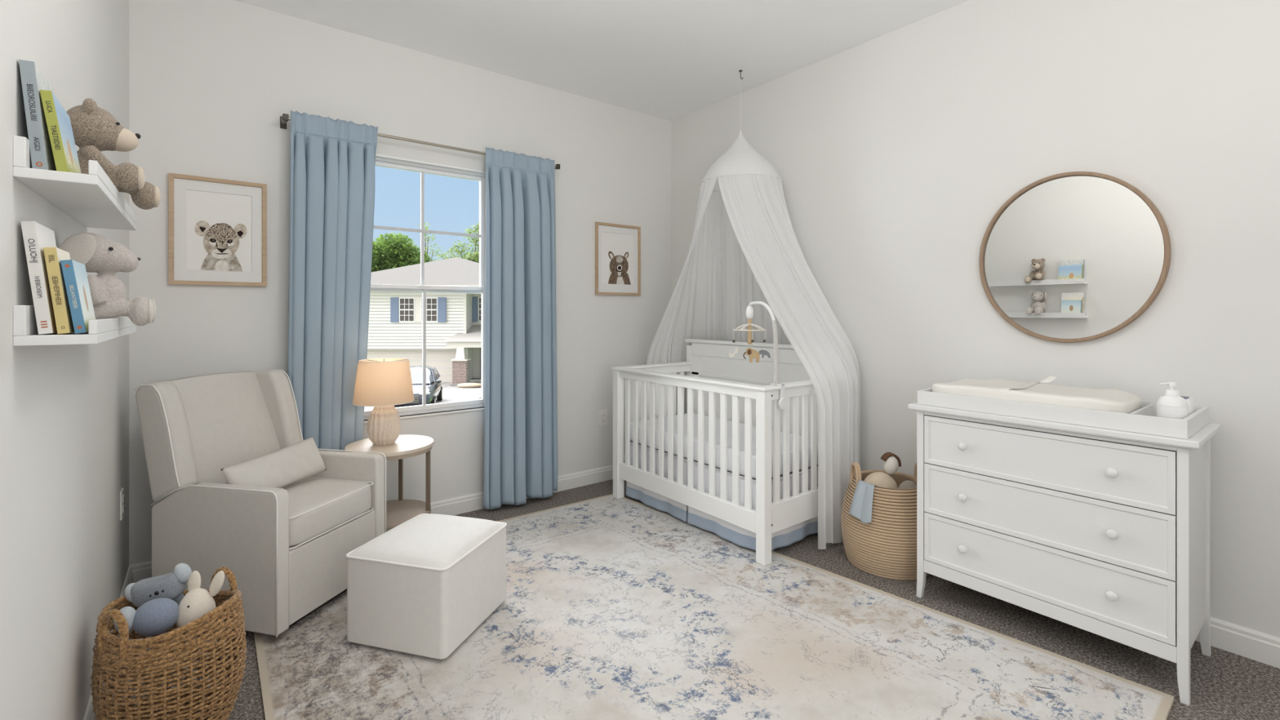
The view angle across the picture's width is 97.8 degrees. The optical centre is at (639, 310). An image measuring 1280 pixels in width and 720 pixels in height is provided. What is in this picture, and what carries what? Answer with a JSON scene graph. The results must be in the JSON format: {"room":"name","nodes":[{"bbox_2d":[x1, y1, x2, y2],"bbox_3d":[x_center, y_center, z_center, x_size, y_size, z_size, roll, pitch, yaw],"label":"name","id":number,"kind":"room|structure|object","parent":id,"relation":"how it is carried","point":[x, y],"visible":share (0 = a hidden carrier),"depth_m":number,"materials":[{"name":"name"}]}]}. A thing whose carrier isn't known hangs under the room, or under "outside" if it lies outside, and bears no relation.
{"room":"bedroom","nodes":[
{"label":"bedroom","id":0,"kind":"room"},
{"bbox_2d":[0,0,128,719],"bbox_3d":[-0.852,-0.140,0.563,0.120,2.740,4.775,0,0,-38],"label":"wall","id":1,"kind":"structure","parent":0,"point":[64,408],"depth_m":1.28,"materials":[{"name":"white paint"}]},
{"bbox_2d":[13,135,136,231],"bbox_3d":[-1.291,-0.272,1.312,0.107,0.072,0.760,0,0,-38],"label":"ledge","id":2,"kind":"object","parent":1,"relation":"attached to","point":[93,200],"visible":1,"depth_m":1.12,"materials":[{"name":"white paint"}]},
{"bbox_2d":[18,59,56,170],"bbox_3d":[-1.149,-0.353,1.075,0.036,0.197,0.166,0,0,-38],"label":"book","id":3,"kind":"object","parent":2,"relation":"on","point":[33,80],"visible":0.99,"depth_m":1.01,"materials":[{"name":"beige paper"}]},
{"bbox_2d":[39,89,81,173],"bbox_3d":[-1.134,-0.330,1.099,0.038,0.150,0.176,0,0,-38],"label":"book","id":4,"kind":"object","parent":2,"relation":"on","point":[58,121],"visible":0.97,"depth_m":1.04,"materials":[{"name":"yellow paper"}]},
{"bbox_2d":[66,97,160,209],"bbox_3d":[-1.247,-0.367,1.324,0.170,0.228,0.139,0,0,-42],"label":"teddy bear","id":5,"kind":"object","parent":2,"relation":"on","point":[95,129],"visible":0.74,"depth_m":1.28},
{"bbox_2d":[13,305,136,346],"bbox_3d":[-1.291,0.026,1.312,0.107,0.072,0.760,0,0,-38],"label":"ledge","id":6,"kind":"object","parent":1,"relation":"attached to","point":[25,333],"visible":0.71,"depth_m":1.03,"materials":[{"name":"white paint"}]},
{"bbox_2d":[20,221,57,334],"bbox_3d":[-1.143,-0.060,1.076,0.040,0.206,0.160,0,0,-38],"label":"book","id":7,"kind":"object","parent":6,"relation":"on","point":[36,236],"visible":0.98,"depth_m":1.02,"materials":[{"name":"beige paper"}]},
{"bbox_2d":[43,247,74,333],"bbox_3d":[-1.116,-0.037,1.081,0.035,0.161,0.130,0,0,-38],"label":"book","id":8,"kind":"object","parent":6,"relation":"on","point":[53,255],"visible":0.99,"depth_m":1.03,"materials":[{"name":"beige paper"}]},
{"bbox_2d":[60,259,95,333],"bbox_3d":[-1.105,-0.026,1.102,0.034,0.139,0.146,0,0,-38],"label":"book","id":9,"kind":"object","parent":6,"relation":"on","point":[74,273],"visible":0.98,"depth_m":1.05,"materials":[{"name":"blue paper"}]},
{"bbox_2d":[57,232,155,325],"bbox_3d":[-1.248,-0.071,1.312,0.171,0.220,0.128,0,0,-41],"label":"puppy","id":10,"kind":"object","parent":6,"relation":"on","point":[104,256],"visible":0.84,"depth_m":1.29},
{"bbox_2d":[83,566,133,719],"bbox_3d":[-0.831,1.180,0.646,0.015,0.100,4.640,0,0,-38],"label":"baseboard","id":11,"kind":"structure","parent":1,"relation":"attached to","point":[90,714],"depth_m":1.65,"materials":[{"name":"white"}]},
{"bbox_2d":[120,487,124,520],"bbox_3d":[-2.080,0.776,2.246,0.009,0.116,0.072,0,0,-38],"label":"wall outlet","id":12,"kind":"object","parent":1,"relation":"attached to","point":[122,492],"visible":1,"depth_m":2.22,"materials":[{"name":"white plastic"}]},
{"bbox_2d":[128,0,671,564],"bbox_3d":[-1.054,-0.140,3.521,3.436,2.740,0.140,0,0,-38],"label":"wall","id":13,"kind":"structure","parent":0,"point":[211,82],"depth_m":3.05,"materials":[{"name":"white paint"}]},
{"bbox_2d":[168,173,266,286],"bbox_3d":[-2.011,-0.376,2.672,0.374,0.509,0.022,0,0,-38],"label":"framed picture","id":14,"kind":"object","parent":13,"relation":"attached to","point":[217,228],"visible":1,"depth_m":2.67,"materials":[{"name":"paper"},{"name":"pale oak"},{"name":"printed ink"}]},
{"bbox_2d":[186,189,251,271],"bbox_3d":[-2.015,-0.376,2.678,0.336,0.471,0.006,0,0,-38],"label":"print","id":15,"kind":"object","parent":14,"relation":"attached to","point":[219,221],"depth_m":2.67,"materials":[{"name":"white paper"}]},
{"bbox_2d":[128,465,613,582],"bbox_3d":[-1.006,1.180,3.459,3.196,0.100,0.015,0,0,-38],"label":"baseboard","id":16,"kind":"structure","parent":13,"relation":"attached to","point":[468,503],"depth_m":3.44,"materials":[{"name":"white"}]},
{"bbox_2d":[280,113,559,169],"bbox_3d":[-1.175,-0.956,3.267,1.560,0.060,0.111,0,0,-38],"label":"curtain rod","id":17,"kind":"object","parent":13,"relation":"attached to","point":[285,117],"visible":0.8,"depth_m":3.14,"materials":[{"name":"silver metal"}]},
{"bbox_2d":[288,110,377,452],"bbox_3d":[-1.586,0.106,2.890,0.422,2.207,0.118,0,0,-38],"label":"curtain","id":18,"kind":"object","parent":17,"relation":"hanging from","point":[332,162],"visible":0.73,"depth_m":2.84,"materials":[{"name":"blue fabric"}]},
{"bbox_2d":[483,146,557,509],"bbox_3d":[-0.749,0.107,3.541,0.515,2.207,0.123,0,0,-36],"label":"curtain","id":19,"kind":"object","parent":17,"relation":"hanging from","point":[521,410],"visible":1,"depth_m":3.48,"materials":[{"name":"blue fabric"}]},
{"bbox_2d":[364,156,485,423],"bbox_3d":[-1.287,-0.127,3.312,0.834,1.487,0.122,0,0,-38],"label":"window","id":20,"kind":"structure","parent":13,"relation":"in","point":[425,408],"depth_m":3.36,"materials":[{"name":"white plastic"}]},
{"bbox_2d":[375,153,485,173],"bbox_3d":[-1.258,-0.135,3.276,0.826,1.479,0.014,0,0,-38],"label":"trim","id":21,"kind":"structure","parent":13,"relation":"attached to","point":[376,154],"depth_m":3.28,"materials":[{"name":"white plastic"}]},
{"bbox_2d":[598,409,607,426],"bbox_3d":[-0.266,0.778,4.039,0.072,0.116,0.009,0,0,-38],"label":"wall outlet","id":22,"kind":"object","parent":13,"relation":"attached to","point":[602,415],"visible":1,"depth_m":4.03,"materials":[{"name":"white plastic"}]},
{"bbox_2d":[595,222,640,295],"bbox_3d":[-0.158,-0.376,4.115,0.399,0.520,0.022,0,0,-38],"label":"framed picture","id":23,"kind":"object","parent":13,"relation":"attached to","point":[617,246],"visible":1,"depth_m":4.11,"materials":[{"name":"brown wood"}]},
{"bbox_2d":[601,231,634,284],"bbox_3d":[-0.163,-0.376,4.121,0.361,0.482,0.006,0,0,-38],"label":"print","id":24,"kind":"object","parent":23,"relation":"attached to","point":[617,247],"depth_m":4.12,"materials":[{"name":"white paper"}]},
{"bbox_2d":[234,0,968,121],"bbox_3d":[0.413,-1.560,1.637,3.436,0.100,4.915,0,0,-38],"label":"ceiling","id":25,"kind":"structure","parent":0,"point":[671,60],"depth_m":3.04,"materials":[{"name":"white paint"}]},
{"bbox_2d":[106,479,1279,719],"bbox_3d":[0.413,1.290,1.637,3.436,0.120,4.915,0,0,-38],"label":"floor","id":26,"kind":"structure","parent":0,"point":[1224,685],"depth_m":2.02,"materials":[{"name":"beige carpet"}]},
{"bbox_2d":[89,566,247,719],"bbox_3d":[-1.339,1.010,1.601,0.370,0.443,0.299,0,0,-7],"label":"woven basket","id":27,"kind":"object","parent":26,"relation":"on","point":[156,662],"visible":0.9,"depth_m":1.50,"materials":[{"name":"wicker"}]},
{"bbox_2d":[113,606,135,631],"bbox_3d":[-1.417,0.850,1.538,0.048,0.068,0.048,0,0,-38],"label":"plush toy","id":28,"kind":"object","parent":27,"relation":"in","point":[129,612],"visible":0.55,"depth_m":1.53,"materials":[{"name":"grey fabric"}]},
{"bbox_2d":[132,597,178,635],"bbox_3d":[-1.361,0.860,1.570,0.115,0.097,0.087,0,0,0],"label":"plush toy","id":29,"kind":"object","parent":27,"relation":"in","point":[156,616],"visible":0.98,"depth_m":1.54,"materials":[{"name":"blue fabric"}]},
{"bbox_2d":[124,563,191,607],"bbox_3d":[-1.419,0.838,1.649,0.164,0.174,0.090,0,0,-8],"label":"plush koala","id":30,"kind":"object","parent":27,"relation":"in","point":[171,585],"visible":0.75,"depth_m":1.62,"materials":[{"name":"grey fabric"}]},
{"bbox_2d":[176,570,224,630],"bbox_3d":[-1.272,0.830,1.612,0.116,0.151,0.083,0,0,0],"label":"plush bunny","id":31,"kind":"object","parent":27,"relation":"in","point":[197,602],"visible":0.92,"depth_m":1.60,"materials":[{"name":"white fabric"}]},
{"bbox_2d":[344,434,434,529],"bbox_3d":[-1.265,0.951,2.832,0.414,0.558,0.414,0,0,-38],"label":"side table","id":32,"kind":"object","parent":26,"relation":"on","point":[398,511],"visible":0.56,"depth_m":2.83,"materials":[{"name":"brown wood"}]},
{"bbox_2d":[352,357,414,445],"bbox_3d":[-1.297,0.458,2.830,0.285,0.430,0.285,0,0,-38],"label":"table lamp","id":33,"kind":"object","parent":32,"relation":"on","point":[381,384],"visible":1,"depth_m":2.75,"materials":[{"name":"paint"}]},
{"bbox_2d":[384,499,431,529],"bbox_3d":[-1.265,1.028,2.832,0.386,0.018,0.386,0,0,-38],"label":"shelf","id":34,"kind":"object","parent":32,"relation":"attached to","point":[397,511],"depth_m":2.85,"materials":[{"name":"beige wood"}]},
{"bbox_2d":[253,493,1173,719],"bbox_3d":[-0.036,1.224,2.117,2.285,0.012,2.785,0,0,-38],"label":"area rug","id":35,"kind":"object","parent":26,"relation":"on","point":[613,608],"visible":0.77,"depth_m":1.98,"materials":[{"name":"beige carpet"}]},
{"bbox_2d":[133,368,386,637],"bbox_3d":[-1.581,0.749,2.386,0.699,0.937,0.587,0,0,14],"label":"armchair","id":36,"kind":"object","parent":35,"relation":"on","point":[286,548],"visible":0.93,"depth_m":2.18,"materials":[{"name":"fabric"}]},
{"bbox_2d":[221,436,326,488],"bbox_3d":[-1.523,0.668,2.350,0.120,0.184,0.438,0,0,18],"label":"lumbar pillow","id":37,"kind":"object","parent":36,"relation":"on","point":[302,460],"visible":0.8,"depth_m":2.32,"materials":[{"name":"fabric"}]},
{"bbox_2d":[280,476,371,546],"bbox_3d":[-1.464,0.825,2.357,0.455,0.145,0.456,0,0,14],"label":"seat cushion","id":38,"kind":"object","parent":36,"relation":"on","point":[320,508],"depth_m":2.30,"materials":[{"name":"fabric"}]},
{"bbox_2d":[346,513,506,659],"bbox_3d":[-0.815,1.038,2.187,0.428,0.358,0.448,0,0,16],"label":"ottoman","id":39,"kind":"object","parent":35,"relation":"on","point":[422,586],"visible":1,"depth_m":2.01,"materials":[{"name":"fabric"}]},
{"bbox_2d":[611,338,817,565],"bbox_3d":[0.480,0.711,3.373,0.706,1.014,1.282,0,0,-38],"label":"crib","id":40,"kind":"object","parent":35,"relation":"on","point":[735,389],"visible":0.79,"depth_m":3.09,"materials":[{"name":"white paint"}]},
{"bbox_2d":[626,443,817,551],"bbox_3d":[0.485,1.030,3.371,0.591,0.351,1.142,0,0,-38],"label":"skirt","id":41,"kind":"object","parent":40,"relation":"attached to","point":[740,536],"visible":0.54,"depth_m":3.02,"materials":[{"name":"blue fabric"}]},
{"bbox_2d":[630,413,817,479],"bbox_3d":[0.478,0.782,3.371,0.590,0.123,1.143,0,0,-38],"label":"mattress","id":42,"kind":"object","parent":40,"relation":"in","point":[685,415],"visible":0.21,"depth_m":3.17,"materials":[{"name":"white fabric"}]},
{"bbox_2d":[728,301,787,409],"bbox_3d":[0.648,0.217,2.921,0.210,0.535,0.370,0,0,-38],"label":"mobile","id":43,"kind":"object","parent":40,"relation":"attached to","point":[783,402],"visible":1,"depth_m":2.93,"materials":[{"name":"white plastic"}]},
{"bbox_2d":[840,462,929,580],"bbox_3d":[1.215,0.986,2.736,0.434,0.487,0.434,0,0,40],"label":"rope basket","id":44,"kind":"object","parent":26,"relation":"on","point":[886,546],"visible":0.59,"depth_m":2.57,"materials":[{"name":"fabric"}]},
{"bbox_2d":[848,480,878,523],"bbox_3d":[1.065,0.899,2.647,0.119,0.171,0.126,0,0,-38],"label":"folded cloth","id":45,"kind":"object","parent":44,"relation":"hanging from","point":[861,505],"visible":1,"depth_m":2.62,"materials":[{"name":"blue fabric"}]},
{"bbox_2d":[863,452,901,488],"bbox_3d":[1.162,0.830,2.732,0.222,0.261,0.124,0,0,0],"label":"plush toy","id":46,"kind":"object","parent":44,"relation":"in","point":[891,464],"visible":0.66,"depth_m":2.71,"materials":[{"name":"brown fabric"}]},
{"bbox_2d":[897,480,916,488],"bbox_3d":[1.292,0.880,2.689,0.124,0.124,0.090,0,0,-38],"label":"plush toy","id":47,"kind":"object","parent":44,"relation":"in","point":[908,484],"visible":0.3,"depth_m":2.67,"materials":[{"name":"beige fabric"}]},
{"bbox_2d":[907,402,1221,706],"bbox_3d":[1.611,0.816,2.197,0.452,0.828,0.894,0,0,-38],"label":"dresser","id":48,"kind":"object","parent":26,"relation":"on","point":[1104,532],"visible":0.95,"depth_m":1.99,"materials":[{"name":"white paint"}]},
{"bbox_2d":[917,387,1208,439],"bbox_3d":[1.617,0.372,2.205,0.414,0.058,0.840,0,0,-38],"label":"tray","id":49,"kind":"object","parent":48,"relation":"on","point":[1144,420],"visible":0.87,"depth_m":1.99,"materials":[{"name":"white paint"}]},
{"bbox_2d":[932,376,1142,413],"bbox_3d":[1.574,0.336,2.260,0.378,0.122,0.655,0,0,-38],"label":"changing pad","id":50,"kind":"object","parent":49,"relation":"on","point":[1107,400],"visible":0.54,"depth_m":2.15,"materials":[{"name":"white fabric"}]},
{"bbox_2d":[1155,382,1188,419],"bbox_3d":[1.800,0.319,1.888,0.079,0.156,0.079,0,0,-38],"label":"lotion bottle","id":51,"kind":"object","parent":49,"relation":"on","point":[1171,405],"visible":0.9,"depth_m":1.87,"materials":[{"name":"white plastic"}]},
{"bbox_2d":[1180,395,1195,415],"bbox_3d":[1.887,0.349,1.951,0.104,0.096,0.072,0,0,-38],"label":"dispenser","id":52,"kind":"object","parent":49,"relation":"on","point":[1190,401],"visible":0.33,"depth_m":1.91,"materials":[{"name":"white plastic"}]},
{"bbox_2d":[671,0,1279,637],"bbox_3d":[1.764,-0.140,2.600,0.120,2.740,4.775,0,0,-38],"label":"wall","id":53,"kind":"structure","parent":0,"point":[895,154],"depth_m":2.49,"materials":[{"name":"white paint"}]},
{"bbox_2d":[978,171,1171,342],"bbox_3d":[1.825,-0.228,2.400,0.030,0.728,0.666,0,0,-38],"label":"round mirror","id":54,"kind":"object","parent":53,"relation":"attached to","point":[1082,255],"visible":1,"depth_m":2.38,"materials":[{"name":"beige mirror"}]},
{"bbox_2d":[1195,617,1279,668],"bbox_3d":[1.679,1.180,2.600,0.015,0.100,4.640,0,0,-38],"label":"baseboard","id":55,"kind":"structure","parent":53,"relation":"attached to","point":[1257,646],"depth_m":1.98,"materials":[{"name":"white"}]},
{"bbox_3d":[0.637,-1.484,3.513,0.032,0.053,0.020,0,0,-38],"label":"ceiling hook","id":56,"kind":"object","parent":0,"visible":0},
{"bbox_2d":[646,79,860,549],"bbox_3d":[0.634,-0.123,3.506,0.512,2.663,1.452,0,0,-38],"label":"canopy","id":57,"kind":"object","parent":56,"relation":"hanging from","point":[744,248],"visible":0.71,"depth_m":3.23,"materials":[{"name":"white fabric"}]},
{"label":"outside","id":58,"kind":"structure","parent":0,"visible":0},
{"bbox_2d":[364,382,481,410],"bbox_3d":[-12.500,4.135,27.350,9.800,0.030,9.700,0,0,0],"label":"ground","id":59,"kind":"structure","parent":58,"point":[450,393],"depth_m":27.79,"materials":[{"name":"concrete"}]},
{"bbox_2d":[394,365,442,407],"bbox_3d":[-9.738,3.290,24.154,2.300,1.721,4.444,0,0,-14],"label":"car","id":60,"kind":"object","parent":59,"relation":"on","point":[433,385],"visible":0.48,"depth_m":23.55,"materials":[{"name":"grey paint"}]},
{"bbox_2d":[394,404,422,407],"bbox_3d":[-9.218,3.740,22.065,1.240,0.100,0.100,0,0,-14],"label":"grille","id":61,"kind":"object","parent":60,"relation":"attached to","point":[401,405],"depth_m":22.01,"materials":[{"name":"black"}]},
{"bbox_2d":[408,395,418,403],"bbox_3d":[-9.209,3.500,22.031,0.900,0.260,0.070,0,0,-14],"label":"grille","id":62,"kind":"object","parent":60,"relation":"attached to","point":[416,397],"depth_m":22.10,"materials":[{"name":"silver metal"}]},
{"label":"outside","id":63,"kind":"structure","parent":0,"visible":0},
{"bbox_3d":[-10.000,4.250,58.000,100.000,0.200,104.000,0,0,0],"label":"ground","id":64,"kind":"structure","parent":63,"visible":0},
{"bbox_2d":[371,231,431,271],"bbox_3d":[-21.200,-1.275,47.212,9.019,10.865,5.144,0,0,0],"label":"tree","id":65,"kind":"object","parent":64,"relation":"on","point":[402,253],"visible":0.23,"depth_m":46.01,"materials":[{"name":"green plant"}]},
{"bbox_2d":[366,257,481,387],"bbox_3d":[-11.800,0.340,36.225,15.600,7.660,12.750,0,0,0],"label":"house","id":66,"kind":"structure","parent":64,"relation":"on","point":[453,320],"depth_m":31.95,"materials":[{"name":"white"}]},
{"bbox_2d":[390,297,399,322],"bbox_3d":[-14.015,-0.060,31.915,0.450,1.420,0.090,0,0,0],"label":"shutter","id":67,"kind":"object","parent":66,"relation":"hanging from","point":[394,301],"depth_m":31.87,"materials":[{"name":"blue wood"}]},
{"bbox_2d":[437,297,446,322],"bbox_3d":[-11.305,-0.060,31.915,0.450,1.420,0.090,0,0,0],"label":"shutter","id":68,"kind":"object","parent":66,"relation":"hanging from","point":[442,301],"depth_m":31.87,"materials":[{"name":"blue wood"}]},
{"bbox_2d":[471,297,477,321],"bbox_3d":[-9.880,-0.085,33.290,0.400,1.470,0.080,0,0,0],"label":"shutter","id":69,"kind":"object","parent":66,"relation":"hanging from","point":[474,300],"depth_m":33.25,"materials":[{"name":"blue wood"}]},
{"bbox_2d":[417,222,442,261],"bbox_3d":[-21.767,-2.523,57.965,2.472,13.357,1.940,0,0,0],"label":"tree","id":70,"kind":"object","parent":64,"relation":"on","point":[427,228],"visible":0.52,"depth_m":57.96,"materials":[{"name":"green plant"}]},
{"bbox_2d":[436,222,479,260],"bbox_3d":[-16.450,-2.299,54.051,6.345,12.910,3.156,0,0,0],"label":"tree","id":71,"kind":"object","parent":64,"relation":"on","point":[474,240],"visible":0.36,"depth_m":53.72,"materials":[{"name":"green plant"}]},
{"bbox_2d":[462,251,479,262],"bbox_3d":[-14.345,-0.667,51.529,6.741,9.650,3.749,0,0,0],"label":"tree","id":72,"kind":"object","parent":64,"relation":"on","point":[475,257],"visible":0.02,"depth_m":50.87,"materials":[{"name":"green plant"}]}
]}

